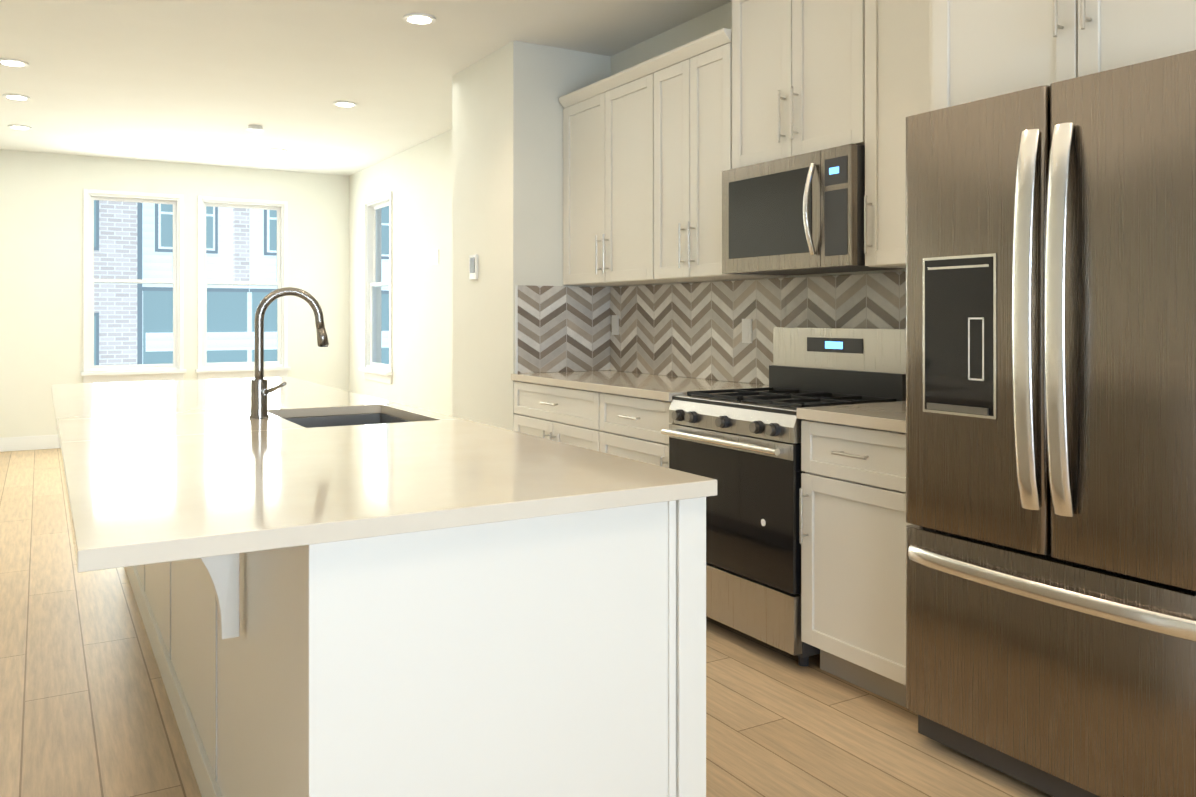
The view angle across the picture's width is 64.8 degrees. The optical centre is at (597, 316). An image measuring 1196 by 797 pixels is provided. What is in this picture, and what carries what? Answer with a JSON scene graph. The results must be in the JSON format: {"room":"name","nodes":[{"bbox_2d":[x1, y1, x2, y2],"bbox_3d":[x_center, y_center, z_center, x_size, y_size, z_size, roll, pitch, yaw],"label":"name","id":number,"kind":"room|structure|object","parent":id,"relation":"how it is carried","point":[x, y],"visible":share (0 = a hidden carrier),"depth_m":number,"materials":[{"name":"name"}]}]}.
{"room":"kitchen","nodes":[
{"label":"kitchen","id":0,"kind":"room"},
{"bbox_2d":[0,0,731,175],"bbox_3d":[-1.205,-1.591,3.442,4.740,0.080,13.820,0,0,-31],"label":"ceiling","id":1,"kind":"structure","parent":0,"point":[203,82],"depth_m":5.87,"materials":[{"name":"paint"}]},
{"bbox_2d":[0,58,28,66],"bbox_3d":[-3.565,-1.544,5.741,0.169,0.012,0.169,0,0,-40],"label":"recessed light","id":2,"kind":"object","parent":1,"relation":"in","point":[4,61],"depth_m":5.73,"materials":[{"name":"white"}]},
{"bbox_2d":[2,94,30,100],"bbox_3d":[-4.094,-1.543,6.636,0.169,0.012,0.169,0,0,-40],"label":"recessed light","id":3,"kind":"object","parent":1,"relation":"in","point":[9,96],"depth_m":6.62,"materials":[{"name":"white"}]},
{"bbox_2d":[8,125,31,129],"bbox_3d":[-4.716,-1.542,7.686,0.169,0.012,0.169,0,0,35],"label":"recessed light","id":4,"kind":"object","parent":1,"relation":"in","point":[22,127],"depth_m":7.67,"materials":[{"name":"white"}]},
{"bbox_2d":[247,125,263,131],"bbox_3d":[-2.791,-1.531,7.674,0.130,0.032,0.130,0,0,-31],"label":"smoke detector","id":5,"kind":"object","parent":1,"relation":"attached to","point":[255,128],"visible":1,"depth_m":7.64,"materials":[{"name":"white plastic"}]},
{"bbox_2d":[333,101,356,106],"bbox_3d":[-1.841,-1.543,6.854,0.169,0.012,0.169,0,0,-40],"label":"recessed light","id":6,"kind":"object","parent":1,"relation":"in","point":[337,103],"depth_m":6.84,"materials":[{"name":"white"}]},
{"bbox_2d":[403,13,435,24],"bbox_3d":[-0.927,-1.545,4.896,0.169,0.012,0.169,0,0,-37],"label":"recessed light","id":7,"kind":"object","parent":1,"relation":"in","point":[419,18],"depth_m":4.87,"materials":[{"name":"white"}]},
{"bbox_2d":[0,1,905,437],"bbox_3d":[-1.205,-0.151,3.441,4.740,2.800,13.820,0,0,-31],"label":"wall","id":8,"kind":"structure","parent":0,"point":[482,179],"depth_m":8.73,"materials":[{"name":"paint"}]},
{"bbox_2d":[0,435,58,451],"bbox_3d":[-4.642,1.190,9.238,4.350,0.130,0.018,0,0,-31],"label":"baseboard","id":9,"kind":"structure","parent":8,"relation":"attached to","point":[29,443],"depth_m":8.82,"materials":[{"name":"white wood"}]},
{"bbox_2d":[81,189,186,382],"bbox_3d":[-4.578,-0.285,9.308,0.928,1.878,0.163,0,0,-31],"label":"window","id":10,"kind":"structure","parent":8,"relation":"in","point":[157,372],"depth_m":9.31,"materials":[{"name":"white wood"}]},
{"bbox_2d":[195,196,290,379],"bbox_3d":[-3.700,-0.285,9.827,0.928,1.878,0.163,0,0,-31],"label":"window","id":11,"kind":"structure","parent":8,"relation":"in","point":[232,370],"depth_m":9.84,"materials":[{"name":"white wood"}]},
{"bbox_2d":[359,191,392,383],"bbox_3d":[-2.196,-0.275,9.489,0.163,1.858,0.918,0,0,-31],"label":"window","id":12,"kind":"structure","parent":8,"relation":"in","point":[385,200],"depth_m":9.80,"materials":[{"name":"white wood"}]},
{"bbox_2d":[469,255,477,279],"bbox_3d":[-0.759,-0.299,5.750,0.019,0.150,0.100,0,0,-31],"label":"thermostat","id":13,"kind":"object","parent":8,"relation":"attached to","point":[473,267],"visible":0.98,"depth_m":5.73,"materials":[{"name":"white plastic"}]},
{"bbox_2d":[559,63,642,285],"bbox_3d":[0.188,-0.717,5.099,0.326,1.075,0.999,0,0,-31],"label":"upper cabinet","id":14,"kind":"object","parent":8,"relation":"attached to","point":[603,120],"depth_m":5.04,"materials":[{"name":"white wood"}]},
{"bbox_2d":[612,315,618,334],"bbox_3d":[0.100,0.051,5.538,0.007,0.116,0.070,0,0,-31],"label":"outlet","id":15,"kind":"object","parent":8,"relation":"attached to","point":[615,318],"depth_m":5.53,"materials":[{"name":"white plastic"}]},
{"bbox_2d":[643,28,786,283],"bbox_3d":[0.550,-0.718,4.487,0.326,1.075,0.663,0,0,-31],"label":"upper cabinet","id":16,"kind":"object","parent":8,"relation":"attached to","point":[654,148],"depth_m":4.39,"materials":[{"name":"white wood"}]},
{"bbox_2d":[742,319,751,342],"bbox_3d":[0.712,0.070,4.505,0.007,0.116,0.070,0,0,-31],"label":"outlet","id":17,"kind":"object","parent":8,"relation":"attached to","point":[746,330],"depth_m":4.50,"materials":[{"name":"white plastic"}]},
{"bbox_2d":[731,0,862,168],"bbox_3d":[0.918,-1.051,3.866,0.326,0.830,0.766,0,0,-31],"label":"upper cabinet","id":18,"kind":"object","parent":8,"relation":"attached to","point":[797,65],"depth_m":3.77,"materials":[{"name":"white wood"}]},
{"bbox_2d":[722,144,905,274],"bbox_3d":[0.867,-0.407,3.836,0.440,0.443,0.758,0,0,-31],"label":"microwave","id":19,"kind":"object","parent":18,"relation":"attached to","point":[801,214],"visible":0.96,"depth_m":3.68,"materials":[{"name":"grey metal"}]},
{"bbox_2d":[863,0,922,267],"bbox_3d":[1.231,-0.824,3.337,0.326,1.285,0.580,0,0,-31],"label":"upper cabinet","id":20,"kind":"object","parent":8,"relation":"attached to","point":[892,29],"depth_m":3.36,"materials":[{"name":"white wood"}]},
{"bbox_2d":[923,0,1195,112],"bbox_3d":[1.502,-0.982,2.593,0.616,0.860,0.921,0,0,-31],"label":"upper cabinet","id":21,"kind":"object","parent":8,"relation":"attached to","point":[974,50],"depth_m":2.55,"materials":[{"name":"white wood"}]},
{"bbox_2d":[0,448,1052,796],"bbox_3d":[-1.205,1.279,3.439,4.740,0.060,13.820,0,0,-31],"label":"floor","id":22,"kind":"structure","parent":0,"point":[86,710],"depth_m":2.98,"materials":[{"name":"brown wood"}]},
{"bbox_2d":[125,409,705,796],"bbox_3d":[-1.174,0.805,3.243,1.044,0.888,3.730,0,0,-31],"label":"kitchen island","id":23,"kind":"object","parent":22,"relation":"on","point":[341,593],"depth_m":1.74,"materials":[{"name":"white wood"}]},
{"bbox_2d":[51,377,716,572],"bbox_3d":[-1.209,0.345,3.235,1.125,0.032,3.790,0,0,-31],"label":"island countertop","id":24,"kind":"structure","parent":23,"relation":"on","point":[155,472],"depth_m":1.95,"materials":[{"name":"white stone"}]},
{"bbox_2d":[249,287,328,418],"bbox_3d":[-0.996,0.116,3.066,0.249,0.424,0.139,0,0,-31],"label":"faucet","id":25,"kind":"object","parent":24,"relation":"on","point":[260,391],"visible":1,"depth_m":3.04,"materials":[{"name":"grey metal"}]},
{"bbox_2d":[514,383,586,447],"bbox_3d":[0.054,0.804,5.018,0.636,0.892,0.998,0,0,-31],"label":"base cabinet","id":26,"kind":"object","parent":22,"relation":"on","point":[559,414],"depth_m":4.89,"materials":[{"name":"white wood"}]},
{"bbox_2d":[587,391,673,467],"bbox_3d":[0.417,0.803,4.405,0.636,0.892,0.666,0,0,-31],"label":"base cabinet","id":27,"kind":"object","parent":22,"relation":"on","point":[618,425],"depth_m":4.25,"materials":[{"name":"white wood"}]},
{"bbox_2d":[511,371,768,402],"bbox_3d":[0.186,0.339,4.779,0.655,0.038,1.545,0,0,-31],"label":"countertop","id":28,"kind":"structure","parent":27,"relation":"on","point":[637,384],"depth_m":4.62,"materials":[{"name":"white stone"}]},
{"bbox_2d":[661,327,905,666],"bbox_3d":[0.740,0.649,3.760,0.705,1.199,0.758,0,0,-31],"label":"range","id":29,"kind":"object","parent":22,"relation":"on","point":[742,447],"visible":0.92,"depth_m":3.59,"materials":[{"name":"grey"}]},
{"bbox_2d":[800,419,912,706],"bbox_3d":[1.112,0.802,3.230,0.636,0.892,0.518,0,0,-31],"label":"base cabinet","id":30,"kind":"object","parent":22,"relation":"on","point":[853,523],"depth_m":3.08,"materials":[{"name":"white wood"}]},
{"bbox_2d":[797,401,905,434],"bbox_3d":[1.105,0.337,3.226,0.655,0.038,0.519,0,0,-31],"label":"countertop","id":31,"kind":"structure","parent":30,"relation":"on","point":[889,416],"depth_m":3.12,"materials":[{"name":"white stone"}]},
{"bbox_2d":[906,50,1195,796],"bbox_3d":[1.411,0.332,2.540,0.773,1.831,0.915,0,0,-31],"label":"fridge","id":32,"kind":"object","parent":22,"relation":"on","point":[1051,437],"visible":1,"depth_m":2.32,"materials":[{"name":"grey metal"}]},
{"label":"outside","id":33,"kind":"structure","parent":0,"visible":0},
{"bbox_3d":[-18.205,5.375,30.675,80.000,0.200,48.700,0,0,-31],"label":"ground","id":34,"kind":"structure","parent":33,"visible":0},
{"bbox_2d":[94,200,388,364],"bbox_3d":[-10.638,-1.230,25.747,24.000,13.000,8.900,0,0,-31],"label":"buildings","id":35,"kind":"structure","parent":34,"relation":"on","point":[139,339],"depth_m":22.10,"materials":[{"name":"brick"}]}
]}

